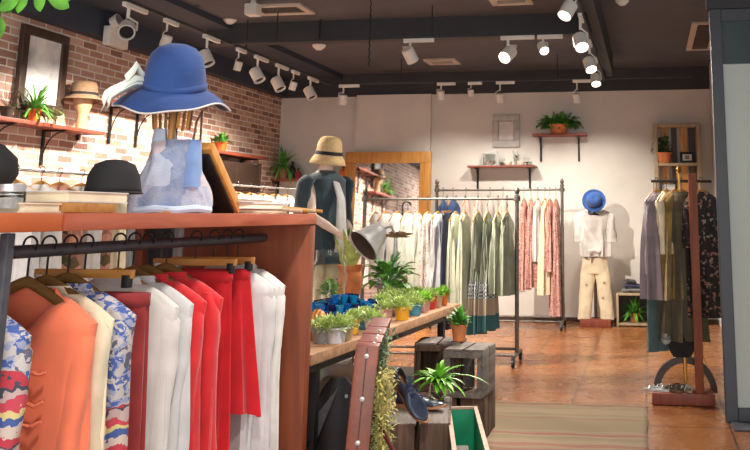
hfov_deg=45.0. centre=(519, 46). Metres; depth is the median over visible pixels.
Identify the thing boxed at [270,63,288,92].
track spotlight
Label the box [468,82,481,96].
track spotlight
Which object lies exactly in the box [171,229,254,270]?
hanger
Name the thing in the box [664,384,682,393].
sandal
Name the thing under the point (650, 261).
cardigan
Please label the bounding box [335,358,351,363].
platform
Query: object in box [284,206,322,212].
clothes hanger
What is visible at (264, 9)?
grille
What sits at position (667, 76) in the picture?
track
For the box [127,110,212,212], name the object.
vase
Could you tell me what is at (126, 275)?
hanger
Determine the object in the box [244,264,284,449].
blouse
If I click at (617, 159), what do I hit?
wall
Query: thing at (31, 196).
book
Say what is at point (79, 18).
trim
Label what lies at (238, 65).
track spotlight
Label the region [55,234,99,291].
clothes hanger
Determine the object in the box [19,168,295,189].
rail
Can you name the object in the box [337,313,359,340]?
potted plant
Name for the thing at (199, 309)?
sweater
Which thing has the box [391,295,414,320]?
potted plant
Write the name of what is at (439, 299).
potted plant
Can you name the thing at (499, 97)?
track spotlight
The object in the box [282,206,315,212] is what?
clothes hanger
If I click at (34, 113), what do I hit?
potted plant
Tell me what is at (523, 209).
dress
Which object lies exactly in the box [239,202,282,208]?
magazine
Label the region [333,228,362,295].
potted plant
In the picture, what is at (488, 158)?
picture frame
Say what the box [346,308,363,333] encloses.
potted plant
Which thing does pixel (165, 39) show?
track spotlight
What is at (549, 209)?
dress
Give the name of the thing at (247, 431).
blouse
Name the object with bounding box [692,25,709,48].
grille
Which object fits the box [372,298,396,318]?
potted plant
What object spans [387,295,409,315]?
potted plant
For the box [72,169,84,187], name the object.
clothes hanger
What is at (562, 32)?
track
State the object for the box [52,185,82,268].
shirt
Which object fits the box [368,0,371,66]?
chain
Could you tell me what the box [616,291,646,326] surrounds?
crate
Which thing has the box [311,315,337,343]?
potted plant
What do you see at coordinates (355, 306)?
glass cup
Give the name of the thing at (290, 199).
shirt
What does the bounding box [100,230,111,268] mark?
shirt
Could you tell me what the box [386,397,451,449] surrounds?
wooden crate
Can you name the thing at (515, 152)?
glass vessel
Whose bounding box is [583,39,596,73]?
track spotlight
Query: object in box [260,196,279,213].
shirt
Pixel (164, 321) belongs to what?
blouse
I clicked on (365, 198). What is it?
rack
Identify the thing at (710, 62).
wall
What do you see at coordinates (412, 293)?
potted plant
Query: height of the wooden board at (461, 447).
0.300 m
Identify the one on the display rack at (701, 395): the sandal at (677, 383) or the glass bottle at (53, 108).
the sandal at (677, 383)
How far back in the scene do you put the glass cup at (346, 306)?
6.06 m
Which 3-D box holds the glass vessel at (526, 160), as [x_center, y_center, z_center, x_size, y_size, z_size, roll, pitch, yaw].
[0.103,1.705,13.072,0.090,0.110,0.089,-2,-11,8]
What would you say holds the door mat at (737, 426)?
on the floor
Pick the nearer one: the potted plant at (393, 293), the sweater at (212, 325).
the sweater at (212, 325)
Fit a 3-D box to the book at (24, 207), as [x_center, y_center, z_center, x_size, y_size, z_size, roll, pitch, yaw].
[-1.235,0.400,2.189,0.120,0.022,0.136,-2,-11,8]
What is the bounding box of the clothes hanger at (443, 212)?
[442,196,451,214]
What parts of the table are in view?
leg, leg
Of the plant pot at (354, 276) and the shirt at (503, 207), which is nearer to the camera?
the plant pot at (354, 276)
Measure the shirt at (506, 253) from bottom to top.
0.831 m
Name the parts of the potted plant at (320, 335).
pot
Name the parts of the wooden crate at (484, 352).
corner post, corner post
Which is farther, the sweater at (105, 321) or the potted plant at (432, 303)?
the potted plant at (432, 303)
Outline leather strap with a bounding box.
[372,411,394,449]
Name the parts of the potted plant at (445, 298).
pot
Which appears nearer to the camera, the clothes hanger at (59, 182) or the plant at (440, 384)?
the plant at (440, 384)
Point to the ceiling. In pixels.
(641, 33)
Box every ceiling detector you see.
[223,19,236,23]
[312,20,325,49]
[615,0,628,5]
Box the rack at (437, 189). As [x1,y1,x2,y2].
[429,178,565,330]
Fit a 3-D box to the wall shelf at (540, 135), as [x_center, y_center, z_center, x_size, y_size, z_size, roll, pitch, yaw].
[0.588,1.489,13.032,0.794,0.395,0.260,-2,-11,8]
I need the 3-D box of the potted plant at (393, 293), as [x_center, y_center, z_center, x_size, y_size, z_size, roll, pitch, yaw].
[-0.952,1.916,6.713,0.193,0.150,0.198,-4,-12,21]
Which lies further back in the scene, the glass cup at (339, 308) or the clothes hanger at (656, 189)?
the clothes hanger at (656, 189)
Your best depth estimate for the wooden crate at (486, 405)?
6.04 m
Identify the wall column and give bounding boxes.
[355,94,431,151]
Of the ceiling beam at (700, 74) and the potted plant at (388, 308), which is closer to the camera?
the potted plant at (388, 308)
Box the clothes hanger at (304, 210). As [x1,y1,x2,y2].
[283,207,308,212]
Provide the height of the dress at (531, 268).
1.171 m
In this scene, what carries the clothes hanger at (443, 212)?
hanging from the rack at (365, 198)
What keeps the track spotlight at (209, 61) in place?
hanging from the track at (150, 10)
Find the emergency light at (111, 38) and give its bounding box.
[102,14,131,49]
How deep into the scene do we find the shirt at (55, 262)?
6.02 m
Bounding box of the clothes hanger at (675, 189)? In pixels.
[663,177,676,201]
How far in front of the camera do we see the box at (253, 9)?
8.99 m
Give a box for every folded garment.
[621,288,639,292]
[623,283,639,287]
[625,279,636,283]
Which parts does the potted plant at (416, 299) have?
pot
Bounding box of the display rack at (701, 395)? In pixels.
[651,167,717,405]
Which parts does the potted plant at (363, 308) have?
pot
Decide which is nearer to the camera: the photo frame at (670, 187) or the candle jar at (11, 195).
the candle jar at (11, 195)
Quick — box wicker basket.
[311,309,326,339]
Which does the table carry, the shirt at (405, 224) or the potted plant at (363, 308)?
the potted plant at (363, 308)
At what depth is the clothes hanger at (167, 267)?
2.84 m
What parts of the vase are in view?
denim panel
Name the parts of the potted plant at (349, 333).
pot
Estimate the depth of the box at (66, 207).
2.34 m
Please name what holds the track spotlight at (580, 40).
hanging from the track at (585, 26)
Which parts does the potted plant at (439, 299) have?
pot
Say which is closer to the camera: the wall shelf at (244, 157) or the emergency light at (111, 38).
the emergency light at (111, 38)
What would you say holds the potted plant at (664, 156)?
on the slatted shelf at (693, 128)
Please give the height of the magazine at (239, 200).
0.012 m
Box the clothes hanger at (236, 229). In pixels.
[233,229,259,268]
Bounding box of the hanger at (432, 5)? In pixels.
[431,5,432,34]
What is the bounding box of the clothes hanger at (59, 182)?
[51,168,76,190]
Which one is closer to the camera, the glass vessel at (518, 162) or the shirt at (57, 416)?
the shirt at (57, 416)
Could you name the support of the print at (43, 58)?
attached to the wall picture at (42, 57)
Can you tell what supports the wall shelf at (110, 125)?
attached to the wall at (252, 124)
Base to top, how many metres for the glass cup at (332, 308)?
0.045 m
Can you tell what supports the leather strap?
hanging from the suitcase
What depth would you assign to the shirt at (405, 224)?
9.35 m
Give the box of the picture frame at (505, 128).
[492,114,519,146]
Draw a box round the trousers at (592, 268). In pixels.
[577,257,613,319]
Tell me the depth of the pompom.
7.24 m
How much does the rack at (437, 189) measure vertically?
2.003 m
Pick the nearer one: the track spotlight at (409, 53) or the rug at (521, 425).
the rug at (521, 425)
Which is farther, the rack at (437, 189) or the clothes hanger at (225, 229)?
the rack at (437, 189)
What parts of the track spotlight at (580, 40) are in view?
stem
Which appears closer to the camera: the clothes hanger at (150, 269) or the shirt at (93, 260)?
the clothes hanger at (150, 269)
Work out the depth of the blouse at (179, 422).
2.57 m
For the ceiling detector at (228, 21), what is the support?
attached to the ceiling
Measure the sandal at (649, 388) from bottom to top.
0.056 m
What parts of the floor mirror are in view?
frame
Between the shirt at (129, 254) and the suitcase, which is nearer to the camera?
the suitcase
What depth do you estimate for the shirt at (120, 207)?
6.77 m
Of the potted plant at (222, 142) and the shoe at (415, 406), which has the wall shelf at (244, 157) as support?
the potted plant at (222, 142)
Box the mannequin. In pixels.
[307,144,353,241]
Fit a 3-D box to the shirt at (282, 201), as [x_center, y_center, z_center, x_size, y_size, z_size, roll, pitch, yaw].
[-2.778,2.066,9.944,0.416,0.750,0.214,-3,-11,15]
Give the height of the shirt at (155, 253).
0.750 m
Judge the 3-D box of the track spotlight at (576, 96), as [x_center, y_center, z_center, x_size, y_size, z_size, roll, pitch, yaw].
[0.841,0.611,11.981,0.266,0.328,0.134,-2,-11,8]
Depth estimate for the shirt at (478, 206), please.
12.28 m
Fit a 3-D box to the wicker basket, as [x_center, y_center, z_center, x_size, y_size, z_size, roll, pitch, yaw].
[-1.178,1.610,5.136,0.200,0.160,0.199,-2,-11,8]
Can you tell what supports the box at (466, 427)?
on the floor
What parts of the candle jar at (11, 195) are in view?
lid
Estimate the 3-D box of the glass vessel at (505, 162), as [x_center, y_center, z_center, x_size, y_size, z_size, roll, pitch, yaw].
[-0.178,1.737,13.108,0.124,0.060,0.122,-2,-11,8]
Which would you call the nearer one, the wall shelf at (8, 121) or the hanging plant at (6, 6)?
the hanging plant at (6, 6)
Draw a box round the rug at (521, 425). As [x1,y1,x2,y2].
[487,400,648,449]
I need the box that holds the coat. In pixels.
[293,170,353,260]
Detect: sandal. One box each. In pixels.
[643,384,668,391]
[653,383,671,388]
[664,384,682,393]
[673,382,686,391]
[680,384,692,392]
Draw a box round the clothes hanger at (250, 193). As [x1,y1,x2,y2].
[245,183,264,199]
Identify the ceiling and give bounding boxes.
[181,0,710,74]
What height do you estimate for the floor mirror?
2.435 m
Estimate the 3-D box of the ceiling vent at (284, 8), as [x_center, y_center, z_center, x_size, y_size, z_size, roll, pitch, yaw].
[-2.550,-0.391,9.414,0.609,0.024,0.430,-2,-11,8]
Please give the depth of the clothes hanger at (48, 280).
2.28 m
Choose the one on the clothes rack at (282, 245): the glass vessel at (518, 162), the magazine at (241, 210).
the magazine at (241, 210)
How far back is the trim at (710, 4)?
7.06 m
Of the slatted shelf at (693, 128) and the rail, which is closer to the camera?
the rail
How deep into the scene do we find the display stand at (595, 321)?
12.06 m
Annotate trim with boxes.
[0,0,287,97]
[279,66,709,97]
[582,0,612,75]
[705,0,749,11]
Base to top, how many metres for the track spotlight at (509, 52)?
0.295 m
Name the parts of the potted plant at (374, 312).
pot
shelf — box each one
[0,116,104,165]
[76,97,151,147]
[218,150,266,162]
[271,178,299,194]
[467,165,536,187]
[532,133,586,161]
[653,123,701,191]
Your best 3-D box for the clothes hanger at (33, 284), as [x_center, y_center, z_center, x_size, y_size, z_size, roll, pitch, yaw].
[-1.236,0.584,2.215,0.346,0.215,0.018,-2,-11,11]
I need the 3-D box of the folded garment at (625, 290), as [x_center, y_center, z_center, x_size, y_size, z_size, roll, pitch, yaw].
[1.585,3.396,12.326,0.349,0.066,0.260,-2,-11,8]
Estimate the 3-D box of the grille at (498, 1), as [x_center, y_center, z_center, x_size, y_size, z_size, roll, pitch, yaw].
[-0.090,-0.463,9.037,0.287,0.018,0.136,-2,-11,8]
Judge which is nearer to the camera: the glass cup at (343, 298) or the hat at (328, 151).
the glass cup at (343, 298)
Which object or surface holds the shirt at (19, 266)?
hanging from the clothes hanger at (15, 180)
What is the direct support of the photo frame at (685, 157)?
on the slatted shelf at (693, 128)
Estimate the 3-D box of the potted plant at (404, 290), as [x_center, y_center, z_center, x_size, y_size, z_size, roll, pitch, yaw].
[-0.886,1.960,6.938,0.194,0.149,0.198,7,-13,-34]
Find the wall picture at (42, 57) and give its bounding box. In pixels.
[12,24,69,115]
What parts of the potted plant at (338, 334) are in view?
pot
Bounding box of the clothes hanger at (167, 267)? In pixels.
[155,231,193,278]
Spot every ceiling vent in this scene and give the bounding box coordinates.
[244,3,314,15]
[423,58,460,64]
[489,0,533,5]
[686,21,709,50]
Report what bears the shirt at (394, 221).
hanging from the clothes hanger
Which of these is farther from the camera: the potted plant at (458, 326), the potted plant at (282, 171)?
the potted plant at (282, 171)
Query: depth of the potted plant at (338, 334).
4.89 m
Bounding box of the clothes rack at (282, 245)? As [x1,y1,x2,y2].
[0,213,316,449]
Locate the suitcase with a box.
[345,317,390,449]
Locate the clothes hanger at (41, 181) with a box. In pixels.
[30,166,58,190]
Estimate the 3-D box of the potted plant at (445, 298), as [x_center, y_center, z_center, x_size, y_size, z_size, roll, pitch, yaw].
[-0.611,1.967,7.015,0.157,0.162,0.152,5,-12,-23]
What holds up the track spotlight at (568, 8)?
hanging from the track at (585, 26)
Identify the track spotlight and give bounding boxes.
[118,1,147,40]
[159,18,178,45]
[199,34,220,67]
[233,47,246,70]
[249,55,268,83]
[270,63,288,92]
[288,70,299,90]
[303,76,318,100]
[338,84,359,104]
[402,38,433,64]
[437,82,455,99]
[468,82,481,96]
[495,81,514,102]
[498,35,534,63]
[537,34,562,54]
[557,0,577,21]
[572,79,590,102]
[573,13,588,52]
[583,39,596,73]
[591,57,601,86]
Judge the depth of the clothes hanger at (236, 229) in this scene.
3.35 m
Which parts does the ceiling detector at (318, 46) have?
stem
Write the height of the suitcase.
1.007 m
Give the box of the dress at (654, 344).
[647,181,668,351]
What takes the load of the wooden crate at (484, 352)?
on the wooden crate at (486, 405)
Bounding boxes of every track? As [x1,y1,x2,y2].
[120,0,330,84]
[230,31,583,44]
[357,75,691,84]
[573,0,604,80]
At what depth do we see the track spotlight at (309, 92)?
11.72 m
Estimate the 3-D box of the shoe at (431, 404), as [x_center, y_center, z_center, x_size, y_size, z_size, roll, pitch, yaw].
[-0.554,1.950,4.916,0.315,0.125,0.100,-4,-12,22]
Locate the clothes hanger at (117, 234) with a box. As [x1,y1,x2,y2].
[89,233,146,284]
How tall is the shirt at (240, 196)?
0.750 m
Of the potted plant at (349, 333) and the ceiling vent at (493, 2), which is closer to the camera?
the potted plant at (349, 333)
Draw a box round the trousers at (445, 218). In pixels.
[440,214,451,329]
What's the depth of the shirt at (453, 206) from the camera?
12.38 m
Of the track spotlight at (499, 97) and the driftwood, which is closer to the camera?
the driftwood
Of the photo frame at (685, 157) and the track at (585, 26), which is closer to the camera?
the track at (585, 26)
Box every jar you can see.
[0,184,26,211]
[312,249,346,305]
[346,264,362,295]
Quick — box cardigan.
[640,192,662,300]
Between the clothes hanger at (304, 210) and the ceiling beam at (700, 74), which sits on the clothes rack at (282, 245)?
the clothes hanger at (304, 210)
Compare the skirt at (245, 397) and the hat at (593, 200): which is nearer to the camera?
the skirt at (245, 397)
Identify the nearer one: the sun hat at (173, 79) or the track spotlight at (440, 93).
the sun hat at (173, 79)
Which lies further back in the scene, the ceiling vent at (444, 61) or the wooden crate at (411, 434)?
the ceiling vent at (444, 61)
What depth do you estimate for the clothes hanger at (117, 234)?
2.60 m
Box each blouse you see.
[89,277,180,449]
[137,275,193,449]
[204,264,275,449]
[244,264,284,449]
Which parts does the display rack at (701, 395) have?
rail, brass post, post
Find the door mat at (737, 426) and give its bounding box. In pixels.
[731,422,749,431]
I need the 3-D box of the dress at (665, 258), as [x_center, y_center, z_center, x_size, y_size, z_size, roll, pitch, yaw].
[1.330,1.682,7.506,0.500,0.883,0.296,9,-14,-39]
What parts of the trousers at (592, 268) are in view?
leg, leg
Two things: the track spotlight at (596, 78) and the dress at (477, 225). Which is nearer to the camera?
the dress at (477, 225)
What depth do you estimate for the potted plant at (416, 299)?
6.25 m
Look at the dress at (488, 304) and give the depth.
9.13 m
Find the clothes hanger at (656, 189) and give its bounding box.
[645,177,660,200]
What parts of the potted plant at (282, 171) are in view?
pot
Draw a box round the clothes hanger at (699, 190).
[685,177,706,200]
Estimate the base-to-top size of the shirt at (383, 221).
0.785 m
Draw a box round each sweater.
[0,315,32,449]
[48,285,114,449]
[66,283,136,449]
[151,274,206,449]
[164,271,223,449]
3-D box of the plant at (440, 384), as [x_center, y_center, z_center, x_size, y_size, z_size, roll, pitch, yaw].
[-0.412,1.955,5.176,0.502,0.215,0.296,-2,-11,8]
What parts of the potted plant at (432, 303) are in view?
pot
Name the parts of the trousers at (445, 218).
leg, leg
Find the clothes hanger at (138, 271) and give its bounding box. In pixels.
[124,232,160,282]
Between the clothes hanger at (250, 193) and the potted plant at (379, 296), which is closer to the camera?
the potted plant at (379, 296)
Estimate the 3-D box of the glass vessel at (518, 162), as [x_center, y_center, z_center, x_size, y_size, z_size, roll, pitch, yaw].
[0.015,1.732,13.080,0.124,0.060,0.122,-2,-11,8]
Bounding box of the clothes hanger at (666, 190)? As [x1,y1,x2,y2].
[657,177,669,200]
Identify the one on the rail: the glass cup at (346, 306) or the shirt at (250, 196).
the shirt at (250, 196)
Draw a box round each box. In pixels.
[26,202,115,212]
[244,0,261,16]
[449,406,489,449]
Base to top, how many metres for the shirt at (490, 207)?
0.669 m
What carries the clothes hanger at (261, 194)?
hanging from the rail
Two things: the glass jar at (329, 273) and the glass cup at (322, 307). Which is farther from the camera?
the glass jar at (329, 273)
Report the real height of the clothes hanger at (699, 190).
0.215 m
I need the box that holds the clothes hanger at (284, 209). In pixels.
[281,207,302,212]
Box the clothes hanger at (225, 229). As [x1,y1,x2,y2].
[222,229,241,264]
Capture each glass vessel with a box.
[499,158,504,164]
[504,161,511,164]
[512,150,517,164]
[517,161,524,164]
[524,158,529,164]
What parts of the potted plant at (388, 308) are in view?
pot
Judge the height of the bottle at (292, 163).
0.260 m
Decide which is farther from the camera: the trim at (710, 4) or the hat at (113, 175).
the trim at (710, 4)
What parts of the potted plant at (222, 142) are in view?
pot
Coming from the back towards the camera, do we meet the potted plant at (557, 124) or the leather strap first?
the potted plant at (557, 124)
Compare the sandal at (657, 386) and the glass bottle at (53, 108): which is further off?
the glass bottle at (53, 108)
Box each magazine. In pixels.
[237,199,273,202]
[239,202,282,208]
[239,209,285,212]
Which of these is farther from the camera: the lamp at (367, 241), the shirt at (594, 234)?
the shirt at (594, 234)
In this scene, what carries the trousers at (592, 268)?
hanging from the display stand at (595, 321)
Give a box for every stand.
[73,98,93,128]
[152,110,193,212]
[580,212,611,326]
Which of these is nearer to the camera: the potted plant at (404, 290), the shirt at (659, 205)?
the potted plant at (404, 290)
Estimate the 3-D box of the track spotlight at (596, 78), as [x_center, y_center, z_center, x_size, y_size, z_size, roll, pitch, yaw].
[0.891,0.310,10.328,0.130,0.357,0.308,-2,-11,8]
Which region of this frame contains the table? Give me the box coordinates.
[306,303,459,449]
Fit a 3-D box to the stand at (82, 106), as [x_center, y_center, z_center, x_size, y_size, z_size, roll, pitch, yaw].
[-4.344,0.614,8.786,0.190,0.414,0.190,-2,-11,8]
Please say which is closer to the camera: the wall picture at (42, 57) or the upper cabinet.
the wall picture at (42, 57)
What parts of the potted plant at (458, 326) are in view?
pot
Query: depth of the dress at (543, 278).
11.96 m
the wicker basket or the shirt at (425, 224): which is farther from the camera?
the shirt at (425, 224)
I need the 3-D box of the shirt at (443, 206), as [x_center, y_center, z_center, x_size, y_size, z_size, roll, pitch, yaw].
[-1.091,2.328,12.411,0.178,0.331,0.330,-3,-11,14]
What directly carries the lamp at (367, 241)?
on the table
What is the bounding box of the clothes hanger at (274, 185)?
[270,185,290,203]
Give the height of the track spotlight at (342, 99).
0.301 m
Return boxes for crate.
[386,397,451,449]
[414,337,465,390]
[417,384,494,438]
[444,342,494,398]
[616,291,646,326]
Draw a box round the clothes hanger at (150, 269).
[139,232,174,280]
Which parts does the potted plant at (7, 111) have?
pot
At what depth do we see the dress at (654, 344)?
7.36 m
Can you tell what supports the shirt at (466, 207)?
hanging from the clothes hanger
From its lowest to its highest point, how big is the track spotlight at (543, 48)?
0.216 m
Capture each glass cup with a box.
[317,305,325,311]
[328,304,336,311]
[331,296,338,302]
[335,305,343,312]
[340,295,347,302]
[343,304,350,310]
[350,295,357,302]
[352,304,360,310]
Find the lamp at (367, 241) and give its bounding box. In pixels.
[349,223,397,283]
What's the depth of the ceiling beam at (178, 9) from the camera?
10.20 m
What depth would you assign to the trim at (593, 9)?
9.53 m
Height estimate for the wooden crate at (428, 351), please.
0.321 m
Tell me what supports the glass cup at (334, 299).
on the glass cup
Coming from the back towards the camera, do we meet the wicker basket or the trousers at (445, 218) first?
the trousers at (445, 218)
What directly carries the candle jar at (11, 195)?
on the clothes rack at (282, 245)
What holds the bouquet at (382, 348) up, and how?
in the suitcase
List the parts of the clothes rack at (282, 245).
post, rail, post, panel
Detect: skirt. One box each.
[104,291,150,449]
[181,268,260,416]
[183,270,232,449]
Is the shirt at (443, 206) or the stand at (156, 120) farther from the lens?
the shirt at (443, 206)
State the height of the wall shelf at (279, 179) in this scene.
0.285 m
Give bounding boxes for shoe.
[389,367,428,423]
[394,388,445,409]
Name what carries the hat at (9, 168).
on the stand
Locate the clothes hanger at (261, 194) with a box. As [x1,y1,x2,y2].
[258,184,278,202]
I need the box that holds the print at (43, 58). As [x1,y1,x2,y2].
[24,35,61,105]
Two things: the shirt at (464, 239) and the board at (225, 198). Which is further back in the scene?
the shirt at (464, 239)
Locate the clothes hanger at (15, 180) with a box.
[13,164,35,190]
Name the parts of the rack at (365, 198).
post, rail, rail, rail, post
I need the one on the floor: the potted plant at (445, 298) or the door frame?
the door frame
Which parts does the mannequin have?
arm, arm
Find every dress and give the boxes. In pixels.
[425,214,441,324]
[465,214,486,334]
[477,214,499,331]
[519,200,530,289]
[524,200,537,287]
[537,200,550,294]
[544,200,552,271]
[549,200,561,316]
[647,181,668,351]
[658,192,710,342]
[660,192,683,300]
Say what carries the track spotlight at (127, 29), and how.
hanging from the track at (150, 10)
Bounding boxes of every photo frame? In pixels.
[662,184,674,191]
[680,152,693,162]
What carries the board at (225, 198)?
on the clothes rack at (282, 245)
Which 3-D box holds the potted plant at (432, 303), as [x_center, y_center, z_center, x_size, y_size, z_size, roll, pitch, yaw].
[-0.677,1.913,6.721,0.152,0.160,0.153,6,-12,-29]
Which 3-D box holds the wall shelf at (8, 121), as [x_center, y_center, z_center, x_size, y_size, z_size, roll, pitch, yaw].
[-4.487,0.896,8.153,0.260,0.375,1.768,-2,-11,8]
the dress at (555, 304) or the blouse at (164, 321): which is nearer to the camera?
the blouse at (164, 321)
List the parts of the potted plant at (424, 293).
pot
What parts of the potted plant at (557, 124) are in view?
pot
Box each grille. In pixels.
[261,7,303,12]
[430,61,452,63]
[497,0,524,2]
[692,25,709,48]
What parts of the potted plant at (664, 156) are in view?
pot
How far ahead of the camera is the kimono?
7.37 m
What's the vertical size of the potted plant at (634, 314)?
0.398 m
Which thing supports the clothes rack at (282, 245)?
on the floor
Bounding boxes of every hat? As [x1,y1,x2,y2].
[0,144,18,183]
[63,80,101,102]
[84,159,142,194]
[100,43,230,114]
[309,136,345,165]
[582,189,605,211]
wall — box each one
[0,11,281,195]
[278,89,718,319]
[709,62,720,325]
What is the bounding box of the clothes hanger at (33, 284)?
[9,235,64,304]
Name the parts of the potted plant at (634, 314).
pot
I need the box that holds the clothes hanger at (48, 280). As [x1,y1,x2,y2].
[35,235,78,293]
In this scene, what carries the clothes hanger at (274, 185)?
hanging from the rail
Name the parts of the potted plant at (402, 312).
pot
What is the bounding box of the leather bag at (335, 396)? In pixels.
[317,376,351,449]
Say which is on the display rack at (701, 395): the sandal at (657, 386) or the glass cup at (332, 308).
the sandal at (657, 386)
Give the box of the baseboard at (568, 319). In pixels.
[499,317,718,323]
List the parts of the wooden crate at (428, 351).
corner post, corner post, corner post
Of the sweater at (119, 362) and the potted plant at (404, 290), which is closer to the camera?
the sweater at (119, 362)
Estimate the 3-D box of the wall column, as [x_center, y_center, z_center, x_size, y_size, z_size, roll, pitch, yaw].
[-1.926,2.392,13.394,1.176,3.320,0.220,-2,-11,8]
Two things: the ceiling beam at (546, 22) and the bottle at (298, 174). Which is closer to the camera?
the ceiling beam at (546, 22)
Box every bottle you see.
[47,107,56,123]
[289,162,295,177]
[295,168,301,177]
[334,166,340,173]
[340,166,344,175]
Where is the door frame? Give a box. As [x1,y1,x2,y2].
[709,8,749,421]
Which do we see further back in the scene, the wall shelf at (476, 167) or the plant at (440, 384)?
the wall shelf at (476, 167)
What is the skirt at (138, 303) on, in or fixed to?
hanging from the hanger at (126, 275)
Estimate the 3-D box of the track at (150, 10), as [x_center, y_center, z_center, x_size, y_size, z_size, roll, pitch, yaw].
[-3.821,-0.938,4.794,0.035,0.030,15.880,-2,-11,8]
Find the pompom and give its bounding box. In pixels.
[661,334,670,344]
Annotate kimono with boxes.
[681,192,720,317]
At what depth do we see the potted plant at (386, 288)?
7.00 m
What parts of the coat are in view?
panel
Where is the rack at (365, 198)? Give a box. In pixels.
[350,187,521,367]
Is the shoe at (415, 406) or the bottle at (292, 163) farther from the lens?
the bottle at (292, 163)
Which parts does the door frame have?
rail, clear pane, frosted pane, rail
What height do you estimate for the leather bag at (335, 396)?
0.619 m
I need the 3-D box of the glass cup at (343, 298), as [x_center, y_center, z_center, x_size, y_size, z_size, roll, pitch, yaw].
[-1.233,1.770,6.192,0.059,0.045,0.059,-6,-13,30]
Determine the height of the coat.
0.840 m
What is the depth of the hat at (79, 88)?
8.72 m
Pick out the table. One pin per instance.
(323, 357)
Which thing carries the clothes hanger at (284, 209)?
on the clothes rack at (282, 245)
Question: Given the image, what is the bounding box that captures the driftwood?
[386,231,412,237]
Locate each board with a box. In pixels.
[202,143,240,212]
[456,445,468,449]
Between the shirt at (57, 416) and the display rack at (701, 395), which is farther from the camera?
the display rack at (701, 395)
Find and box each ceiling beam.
[74,0,342,79]
[206,12,592,46]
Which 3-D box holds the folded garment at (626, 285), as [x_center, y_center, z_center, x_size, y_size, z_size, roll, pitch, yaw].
[1.565,3.342,12.339,0.250,0.066,0.260,0,-11,2]
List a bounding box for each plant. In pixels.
[0,0,69,37]
[0,78,33,116]
[12,82,68,122]
[212,132,231,150]
[268,142,304,183]
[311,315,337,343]
[320,311,353,343]
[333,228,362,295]
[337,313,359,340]
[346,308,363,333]
[357,305,372,329]
[360,307,385,328]
[361,251,420,293]
[371,291,393,300]
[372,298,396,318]
[379,284,395,296]
[382,288,405,303]
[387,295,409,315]
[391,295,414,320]
[398,287,413,294]
[402,291,419,298]
[407,293,425,315]
[412,360,490,399]
[414,286,424,290]
[418,290,434,311]
[426,287,439,308]
[433,287,445,306]
[438,285,452,304]
[446,303,471,341]
[536,111,583,132]
[619,296,646,322]
[650,135,672,162]
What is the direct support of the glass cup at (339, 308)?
on the glass cup
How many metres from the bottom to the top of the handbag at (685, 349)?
0.602 m
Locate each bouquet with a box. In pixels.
[369,327,398,449]
[369,367,400,449]
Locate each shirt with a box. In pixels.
[0,183,40,281]
[7,287,97,449]
[31,184,61,268]
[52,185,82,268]
[73,186,101,281]
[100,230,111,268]
[110,200,126,268]
[125,195,134,267]
[148,228,174,265]
[174,228,183,267]
[237,194,254,213]
[247,195,268,213]
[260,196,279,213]
[271,196,289,213]
[284,197,293,213]
[363,214,379,284]
[374,214,390,289]
[386,214,401,279]
[397,214,412,279]
[407,214,423,288]
[418,214,432,287]
[438,200,446,213]
[445,214,460,317]
[447,200,460,213]
[455,214,470,315]
[460,200,470,224]
[471,200,482,239]
[485,200,494,218]
[488,214,501,293]
[497,200,507,216]
[497,214,514,295]
[532,200,541,261]
[573,209,616,260]
[655,192,673,253]
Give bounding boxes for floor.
[353,321,749,449]
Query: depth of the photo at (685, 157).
12.74 m
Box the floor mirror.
[344,151,431,300]
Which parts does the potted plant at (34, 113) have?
pot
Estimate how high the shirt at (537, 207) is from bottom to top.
0.826 m
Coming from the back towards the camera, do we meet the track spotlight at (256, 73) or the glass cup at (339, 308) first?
the track spotlight at (256, 73)
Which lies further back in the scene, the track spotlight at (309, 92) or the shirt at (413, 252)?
the track spotlight at (309, 92)
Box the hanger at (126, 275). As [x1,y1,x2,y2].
[34,234,134,287]
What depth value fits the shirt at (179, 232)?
7.83 m
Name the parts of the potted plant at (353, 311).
pot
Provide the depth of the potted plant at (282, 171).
13.57 m
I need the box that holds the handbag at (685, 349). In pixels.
[667,335,693,357]
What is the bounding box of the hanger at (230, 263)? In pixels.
[153,230,236,273]
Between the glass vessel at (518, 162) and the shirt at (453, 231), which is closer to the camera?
the shirt at (453, 231)
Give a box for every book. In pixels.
[17,203,61,211]
[26,191,128,202]
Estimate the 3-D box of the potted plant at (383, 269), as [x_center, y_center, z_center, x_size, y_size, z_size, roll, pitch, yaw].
[-1.112,1.937,7.468,0.500,0.392,0.533,-2,-11,8]
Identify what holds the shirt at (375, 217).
hanging from the clothes hanger
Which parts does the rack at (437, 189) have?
post, rail, rail, rail, post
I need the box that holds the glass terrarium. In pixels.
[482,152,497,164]
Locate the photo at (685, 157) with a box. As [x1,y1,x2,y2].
[682,154,691,160]
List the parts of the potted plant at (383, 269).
pot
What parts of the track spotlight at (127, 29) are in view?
stem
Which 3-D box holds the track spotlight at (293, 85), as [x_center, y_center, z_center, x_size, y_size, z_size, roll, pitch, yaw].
[-2.867,0.444,11.265,0.114,0.269,0.226,-2,-11,8]
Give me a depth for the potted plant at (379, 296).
6.43 m
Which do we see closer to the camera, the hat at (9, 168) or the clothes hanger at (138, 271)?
the hat at (9, 168)
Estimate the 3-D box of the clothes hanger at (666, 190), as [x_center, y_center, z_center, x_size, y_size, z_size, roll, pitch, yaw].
[1.262,1.232,7.612,0.018,0.215,0.350,-8,-14,37]
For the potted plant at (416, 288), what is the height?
0.144 m
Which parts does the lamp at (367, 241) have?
lamp shade, arm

